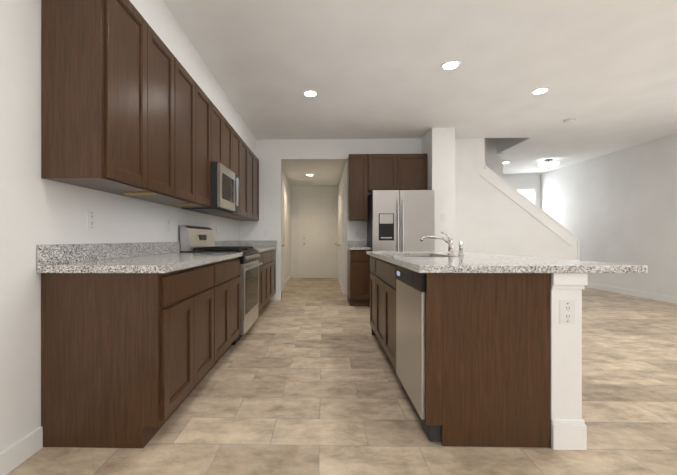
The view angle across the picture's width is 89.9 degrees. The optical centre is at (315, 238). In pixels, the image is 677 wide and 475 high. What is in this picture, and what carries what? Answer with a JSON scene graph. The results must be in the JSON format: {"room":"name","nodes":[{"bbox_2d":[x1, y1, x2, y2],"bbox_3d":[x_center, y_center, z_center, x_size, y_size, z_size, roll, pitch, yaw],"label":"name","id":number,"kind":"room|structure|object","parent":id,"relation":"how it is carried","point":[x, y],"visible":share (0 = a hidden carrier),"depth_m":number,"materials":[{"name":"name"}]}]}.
{"room":"kitchen","nodes":[
{"label":"kitchen","id":0,"kind":"room"},
{"bbox_2d":[0,0,239,452],"bbox_3d":[-1.444,-0.325,1.565,0.120,2.740,8.690,0,0,1],"label":"wall","id":1,"kind":"structure","parent":0,"point":[36,209],"depth_m":1.64,"materials":[{"name":"paint"}]},
{"bbox_2d":[0,427,42,474],"bbox_3d":[-1.421,0.994,-0.467,0.015,0.105,4.327,0,0,1],"label":"baseboard","id":2,"kind":"structure","parent":1,"relation":"attached to","point":[18,453],"depth_m":1.57,"materials":[{"name":"white wood"}]},
{"bbox_2d":[87,210,95,229],"bbox_3d":[-1.368,-0.115,2.068,0.008,0.117,0.072,0,0,1],"label":"outlet","id":3,"kind":"object","parent":1,"relation":"attached to","point":[91,219],"visible":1,"depth_m":2.06,"materials":[{"name":"white plastic"}]},
{"bbox_2d":[41,0,156,191],"bbox_3d":[-1.208,-0.830,1.931,0.327,1.050,0.467,0,0,1],"label":"upper cabinet","id":4,"kind":"object","parent":1,"relation":"attached to","point":[129,108],"depth_m":1.70,"materials":[{"name":"brown wood"}]},
{"bbox_2d":[108,35,180,199],"bbox_3d":[-1.200,-0.830,2.301,0.327,1.050,0.513,0,0,1],"label":"upper cabinet","id":5,"kind":"object","parent":1,"relation":"attached to","point":[168,66],"depth_m":2.41,"materials":[{"name":"brown wood"}]},
{"bbox_2d":[166,220,169,232],"bbox_3d":[-1.345,-0.115,3.098,0.008,0.117,0.072,0,0,1],"label":"outlet","id":6,"kind":"object","parent":1,"relation":"attached to","point":[167,226],"visible":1,"depth_m":3.08,"materials":[{"name":"white plastic"}]},
{"bbox_2d":[145,65,200,203],"bbox_3d":[-1.192,-0.830,2.693,0.327,1.050,0.525,0,0,1],"label":"upper cabinet","id":7,"kind":"object","parent":1,"relation":"attached to","point":[190,90],"depth_m":2.81,"materials":[{"name":"brown wood"}]},
{"bbox_2d":[164,89,216,207],"bbox_3d":[-1.183,-0.830,3.099,0.327,1.050,0.525,0,0,1],"label":"upper cabinet","id":8,"kind":"object","parent":1,"relation":"attached to","point":[208,109],"depth_m":3.20,"materials":[{"name":"brown wood"}]},
{"bbox_2d":[217,109,224,164],"bbox_3d":[-1.173,-1.055,3.522,0.327,0.600,0.444,0,0,1],"label":"upper cabinet","id":9,"kind":"object","parent":1,"relation":"attached to","point":[220,118],"depth_m":3.61,"materials":[{"name":"brown wood"}]},
{"bbox_2d":[181,162,238,213],"bbox_3d":[-1.103,-0.524,3.683,0.461,0.452,0.754,0,0,1],"label":"microwave","id":10,"kind":"object","parent":9,"relation":"attached to","point":[224,189],"visible":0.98,"depth_m":3.47,"materials":[{"name":"grey metal"}]},
{"bbox_2d":[210,129,244,215],"bbox_3d":[-1.156,-0.831,4.276,0.327,1.050,0.540,0,0,1],"label":"upper cabinet","id":11,"kind":"object","parent":1,"relation":"attached to","point":[238,144],"depth_m":4.43,"materials":[{"name":"brown wood"}]},
{"bbox_2d":[225,119,232,170],"bbox_3d":[-1.166,-1.056,3.846,0.327,0.600,0.444,0,0,1],"label":"upper cabinet","id":12,"kind":"object","parent":1,"relation":"attached to","point":[228,128],"depth_m":3.94,"materials":[{"name":"brown wood"}]},
{"bbox_2d":[221,143,248,219],"bbox_3d":[-1.147,-0.831,4.697,0.327,1.050,0.540,0,0,1],"label":"upper cabinet","id":13,"kind":"object","parent":1,"relation":"attached to","point":[246,217],"depth_m":4.85,"materials":[{"name":"brown wood"}]},
{"bbox_2d":[249,148,256,219],"bbox_3d":[-1.138,-0.831,5.121,0.327,1.050,0.562,0,0,1],"label":"upper cabinet","id":14,"kind":"object","parent":1,"relation":"attached to","point":[252,158],"depth_m":5.27,"materials":[{"name":"brown wood"}]},
{"bbox_2d":[257,158,258,219],"bbox_3d":[-1.129,-0.831,5.532,0.327,1.050,0.498,0,0,1],"label":"upper cabinet","id":15,"kind":"object","parent":1,"relation":"attached to","point":[257,158],"depth_m":5.69,"materials":[{"name":"brown wood"}]},
{"bbox_2d":[129,0,255,155],"bbox_3d":[-1.193,-1.526,3.738,0.281,0.336,4.088,0,0,1],"label":"soffit","id":16,"kind":"structure","parent":0,"point":[159,18],"depth_m":2.88,"materials":[{"name":"paint"}]},
{"bbox_2d":[282,171,290,281],"bbox_3d":[-0.730,-0.177,7.481,0.120,2.440,3.170,0,0,1],"label":"wall","id":17,"kind":"structure","parent":0,"point":[286,185],"depth_m":8.00,"materials":[{"name":"paint"}]},
{"bbox_2d":[282,189,284,290],"bbox_3d":[-0.623,0.021,6.526,0.128,2.020,0.766,0,0,1],"label":"hall door","id":18,"kind":"structure","parent":17,"relation":"in","point":[283,245],"depth_m":6.72,"materials":[{"name":"white wood"}]},
{"bbox_2d":[275,274,291,298],"bbox_3d":[-0.663,0.991,7.420,0.015,0.105,3.050,0,0,1],"label":"baseboard","id":19,"kind":"structure","parent":17,"relation":"attached to","point":[286,282],"depth_m":7.64,"materials":[{"name":"white wood"}]},
{"bbox_2d":[282,161,345,185],"bbox_3d":[-0.045,-1.447,7.465,1.490,0.100,3.170,0,0,1],"label":"ceiling","id":20,"kind":"structure","parent":0,"point":[327,173],"depth_m":7.12,"materials":[{"name":"paint"}]},
{"bbox_2d":[291,186,338,277],"bbox_3d":[-0.011,-0.177,8.990,1.250,2.440,0.120,0,0,1],"label":"wall","id":21,"kind":"structure","parent":0,"point":[297,192],"depth_m":8.94,"materials":[{"name":"paint"}]},
{"bbox_2d":[299,198,335,277],"bbox_3d":[0.058,-0.014,8.919,0.980,2.113,0.018,0,0,1],"label":"door frame","id":22,"kind":"structure","parent":21,"relation":"attached to","point":[300,230],"depth_m":8.91,"materials":[{"name":"white wood"}]},
{"bbox_2d":[302,201,333,277],"bbox_3d":[0.059,0.022,8.858,0.836,2.018,0.128,0,0,1],"label":"door","id":23,"kind":"structure","parent":21,"relation":"in","point":[317,239],"depth_m":8.89,"materials":[{"name":"white metal"}]},
{"bbox_2d":[7,278,676,474],"bbox_3d":[2.202,1.075,3.085,7.343,0.060,11.890,0,0,1],"label":"floor","id":24,"kind":"structure","parent":0,"point":[301,377],"depth_m":2.05,"materials":[{"name":"tile"}]},
{"bbox_2d":[41,261,220,447],"bbox_3d":[-1.060,0.607,2.129,0.616,0.876,0.873,0,0,1],"label":"base cabinet","id":25,"kind":"object","parent":24,"relation":"on","point":[129,360],"depth_m":1.69,"materials":[{"name":"brown wood"}]},
{"bbox_2d":[180,225,262,344],"bbox_3d":[-0.972,0.455,3.680,0.690,1.180,0.752,0,0,1],"label":"gas range","id":26,"kind":"object","parent":24,"relation":"on","point":[196,239],"visible":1,"depth_m":3.47,"materials":[{"name":"grey metal"}]},
{"bbox_2d":[221,257,239,356],"bbox_3d":[-1.043,0.607,2.867,0.616,0.876,0.860,0,0,1],"label":"base cabinet","id":27,"kind":"object","parent":24,"relation":"on","point":[230,268],"depth_m":2.93,"materials":[{"name":"brown wood"}]},
{"bbox_2d":[258,251,264,313],"bbox_3d":[-1.011,0.606,4.320,0.616,0.876,0.509,0,0,1],"label":"base cabinet","id":28,"kind":"object","parent":24,"relation":"on","point":[261,305],"depth_m":4.48,"materials":[{"name":"brown wood"}]},
{"bbox_2d":[265,250,272,305],"bbox_3d":[-0.998,0.606,4.911,0.616,0.876,0.928,0,0,1],"label":"base cabinet","id":29,"kind":"object","parent":24,"relation":"on","point":[268,254],"depth_m":5.05,"materials":[{"name":"brown wood"}]},
{"bbox_2d":[273,249,275,294],"bbox_3d":[-0.985,0.606,5.512,0.616,0.876,0.532,0,0,1],"label":"base cabinet","id":30,"kind":"object","parent":24,"relation":"on","point":[274,251],"depth_m":5.68,"materials":[{"name":"brown wood"}]},
{"bbox_2d":[37,240,276,272],"bbox_3d":[-1.014,0.099,3.722,0.638,0.140,4.112,0,0,1],"label":"countertop","id":31,"kind":"structure","parent":30,"relation":"on","point":[156,257],"depth_m":2.03,"materials":[{"name":"stone"}]},
{"bbox_2d":[347,249,369,305],"bbox_3d":[0.690,0.606,5.451,0.302,0.876,0.579,0,0,1],"label":"base cabinet","id":32,"kind":"object","parent":24,"relation":"on","point":[358,277],"visible":0.98,"depth_m":5.17,"materials":[{"name":"brown wood"}]},
{"bbox_2d":[347,240,370,249],"bbox_3d":[0.697,0.098,5.441,0.317,0.140,0.600,0,0,1],"label":"countertop","id":33,"kind":"structure","parent":32,"relation":"on","point":[356,244],"depth_m":5.72,"materials":[{"name":"stone"}]},
{"bbox_2d":[370,256,373,335],"bbox_3d":[0.897,0.607,3.422,0.630,0.876,0.494,0,0,1],"label":"base cabinet","id":34,"kind":"object","parent":24,"relation":"on","point":[371,258],"depth_m":3.53,"materials":[{"name":"brown wood"}]},
{"bbox_2d":[366,251,647,272],"bbox_3d":[1.091,0.150,2.678,1.108,0.038,2.032,0,0,1],"label":"countertop","id":35,"kind":"structure","parent":34,"relation":"on","point":[444,262],"depth_m":1.80,"materials":[{"name":"stone"}]},
{"bbox_2d":[420,232,463,255],"bbox_3d":[1.006,0.035,2.705,0.292,0.191,0.212,0,0,1],"label":"faucet","id":36,"kind":"object","parent":35,"relation":"on","point":[449,241],"visible":1,"depth_m":2.77,"materials":[{"name":"silver metal"}]},
{"bbox_2d":[367,190,434,302],"bbox_3d":[1.315,0.161,5.329,0.907,1.765,0.761,0,0,1],"label":"refrigerator","id":37,"kind":"object","parent":24,"relation":"on","point":[400,220],"visible":0.56,"depth_m":5.01,"materials":[{"name":"grey metal"}]},
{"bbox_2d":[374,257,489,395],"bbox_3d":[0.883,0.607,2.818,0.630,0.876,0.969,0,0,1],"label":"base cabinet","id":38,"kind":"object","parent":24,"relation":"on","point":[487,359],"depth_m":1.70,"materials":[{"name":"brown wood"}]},
{"bbox_2d":[396,265,440,440],"bbox_3d":[0.851,0.603,2.027,0.610,0.860,0.607,0,0,1],"label":"dishwasher","id":39,"kind":"object","parent":38,"relation":"in","point":[411,329],"visible":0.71,"depth_m":1.90,"materials":[{"name":"grey metal"}]},
{"bbox_2d":[550,273,587,449],"bbox_3d":[1.263,0.607,1.755,0.165,0.876,0.170,0,0,1],"label":"end post","id":40,"kind":"object","parent":24,"relation":"on","point":[568,428],"visible":0.58,"depth_m":1.69,"materials":[{"name":"white wood"}]},
{"bbox_2d":[559,300,574,323],"bbox_3d":[1.253,0.365,1.682,0.072,0.117,0.008,0,0,1],"label":"outlet","id":41,"kind":"object","parent":40,"relation":"attached to","point":[566,311],"visible":1,"depth_m":1.68,"materials":[{"name":"white plastic"}]},
{"bbox_2d":[339,161,346,291],"bbox_3d":[0.640,-0.327,7.450,0.120,2.740,3.170,0,0,1],"label":"wall","id":42,"kind":"structure","parent":0,"point":[343,177],"depth_m":5.86,"materials":[{"name":"paint"}]},
{"bbox_2d":[334,195,339,283],"bbox_3d":[0.525,0.021,8.025,0.128,2.020,0.766,0,0,1],"label":"hall door","id":43,"kind":"structure","parent":42,"relation":"in","point":[338,239],"depth_m":7.83,"materials":[{"name":"white wood"}]},
{"bbox_2d":[339,191,340,284],"bbox_3d":[0.584,-0.015,8.027,0.018,2.115,0.910,0,0,1],"label":"door frame","id":44,"kind":"structure","parent":42,"relation":"attached to","point":[340,237],"depth_m":7.61,"materials":[{"name":"white wood"}]},
{"bbox_2d":[337,185,344,294],"bbox_3d":[0.493,0.021,6.575,0.128,2.020,0.766,0,0,1],"label":"hall door","id":45,"kind":"structure","parent":42,"relation":"in","point":[342,244],"depth_m":6.20,"materials":[{"name":"white wood"}]},
{"bbox_2d":[342,180,345,290],"bbox_3d":[0.552,-0.014,6.577,0.018,2.115,0.910,0,0,1],"label":"door frame","id":46,"kind":"structure","parent":42,"relation":"attached to","point":[344,183],"depth_m":6.12,"materials":[{"name":"white wood"}]},
{"bbox_2d":[240,138,576,299],"bbox_3d":[1.547,-0.326,5.785,5.673,2.740,0.120,0,0,1],"label":"wall","id":47,"kind":"structure","parent":0,"point":[490,218],"depth_m":5.70,"materials":[{"name":"paint"}]},
{"bbox_2d":[347,154,426,220],"bbox_3d":[1.162,-0.831,5.556,1.242,1.050,0.347,0,0,1],"label":"upper cabinet","id":48,"kind":"object","parent":47,"relation":"attached to","point":[367,173],"visible":0.98,"depth_m":5.39,"materials":[{"name":"brown wood"}]},
{"bbox_2d":[480,166,578,259],"bbox_3d":[3.586,-0.144,5.740,1.638,2.165,0.160,0,0,1],"label":"trim","id":49,"kind":"structure","parent":47,"relation":"attached to","point":[530,207],"depth_m":5.66,"materials":[{"name":"white wood"}]},
{"bbox_2d":[163,0,676,173],"bbox_3d":[2.202,-1.745,3.084,7.343,0.100,11.890,0,0,1],"label":"ceiling","id":50,"kind":"structure","parent":0,"point":[605,71],"depth_m":3.37,"materials":[{"name":"paint"}]},
{"bbox_2d":[302,90,317,96],"bbox_3d":[-0.058,-1.690,3.939,0.184,0.010,0.184,0,0,1],"label":"recessed light","id":51,"kind":"object","parent":50,"relation":"in","point":[310,93],"visible":0.96,"depth_m":3.92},
{"bbox_2d":[441,60,460,69],"bbox_3d":[1.318,-1.690,3.299,0.184,0.010,0.184,0,0,1],"label":"recessed light","id":52,"kind":"object","parent":50,"relation":"in","point":[451,65],"visible":1,"depth_m":3.29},
{"bbox_2d":[531,87,549,94],"bbox_3d":[2.571,-1.690,3.871,0.184,0.010,0.184,0,0,1],"label":"recessed light","id":53,"kind":"object","parent":50,"relation":"in","point":[541,90],"visible":0.94,"depth_m":3.85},
{"bbox_2d":[538,159,559,168],"bbox_3d":[4.997,-1.594,7.248,0.380,0.205,0.380,0,0,1],"label":"light","id":54,"kind":"object","parent":50,"relation":"attached to","point":[548,164],"visible":1,"depth_m":7.16,"materials":[{"name":"white glass"}]},
{"bbox_2d":[563,118,575,123],"bbox_3d":[3.623,-1.677,4.828,0.150,0.038,0.150,0,0,1],"label":"smoke detector","id":55,"kind":"object","parent":50,"relation":"attached to","point":[569,121],"visible":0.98,"depth_m":4.79,"materials":[{"name":"white plastic"}]},
{"bbox_2d":[422,128,454,250],"bbox_3d":[1.964,-0.326,5.440,0.345,2.740,0.550,0,0,1],"label":"wall","id":56,"kind":"structure","parent":0,"point":[438,146],"depth_m":5.17,"materials":[{"name":"paint"}]},
{"bbox_2d":[485,154,502,178],"bbox_3d":[2.977,-0.327,6.848,1.560,2.740,0.150,0,0,1],"label":"wall","id":57,"kind":"structure","parent":0,"point":[494,163],"depth_m":6.75,"materials":[{"name":"paint"}]},
{"bbox_2d":[485,138,517,148],"bbox_3d":[2.889,-3.026,6.244,1.710,2.460,1.340,0,0,1],"label":"wall","id":58,"kind":"structure","parent":0,"point":[493,143],"depth_m":6.78,"materials":[{"name":"paint"}]},
{"bbox_2d":[503,174,540,207],"bbox_3d":[4.049,-0.327,8.930,3.670,2.740,0.120,0,0,1],"label":"wall","id":59,"kind":"structure","parent":0,"point":[522,180],"depth_m":8.84,"materials":[{"name":"paint"}]},
{"bbox_2d":[515,187,536,204],"bbox_3d":[5.381,-0.642,8.811,0.800,1.390,0.050,0,0,1],"label":"window","id":60,"kind":"structure","parent":59,"relation":"in","point":[530,193],"depth_m":8.82,"materials":[{"name":"white glass"}]},
{"bbox_2d":[541,133,676,296],"bbox_3d":[5.813,-0.325,3.005,0.120,2.740,11.890,0,0,1],"label":"wall","id":61,"kind":"structure","parent":0,"point":[620,206],"depth_m":6.36,"materials":[{"name":"paint"}]},
{"bbox_2d":[584,283,676,303],"bbox_3d":[5.746,0.992,3.007,0.015,0.105,11.650,0,0,1],"label":"baseboard","id":62,"kind":"structure","parent":61,"relation":"attached to","point":[664,298],"depth_m":6.15,"materials":[{"name":"white wood"}]}
]}

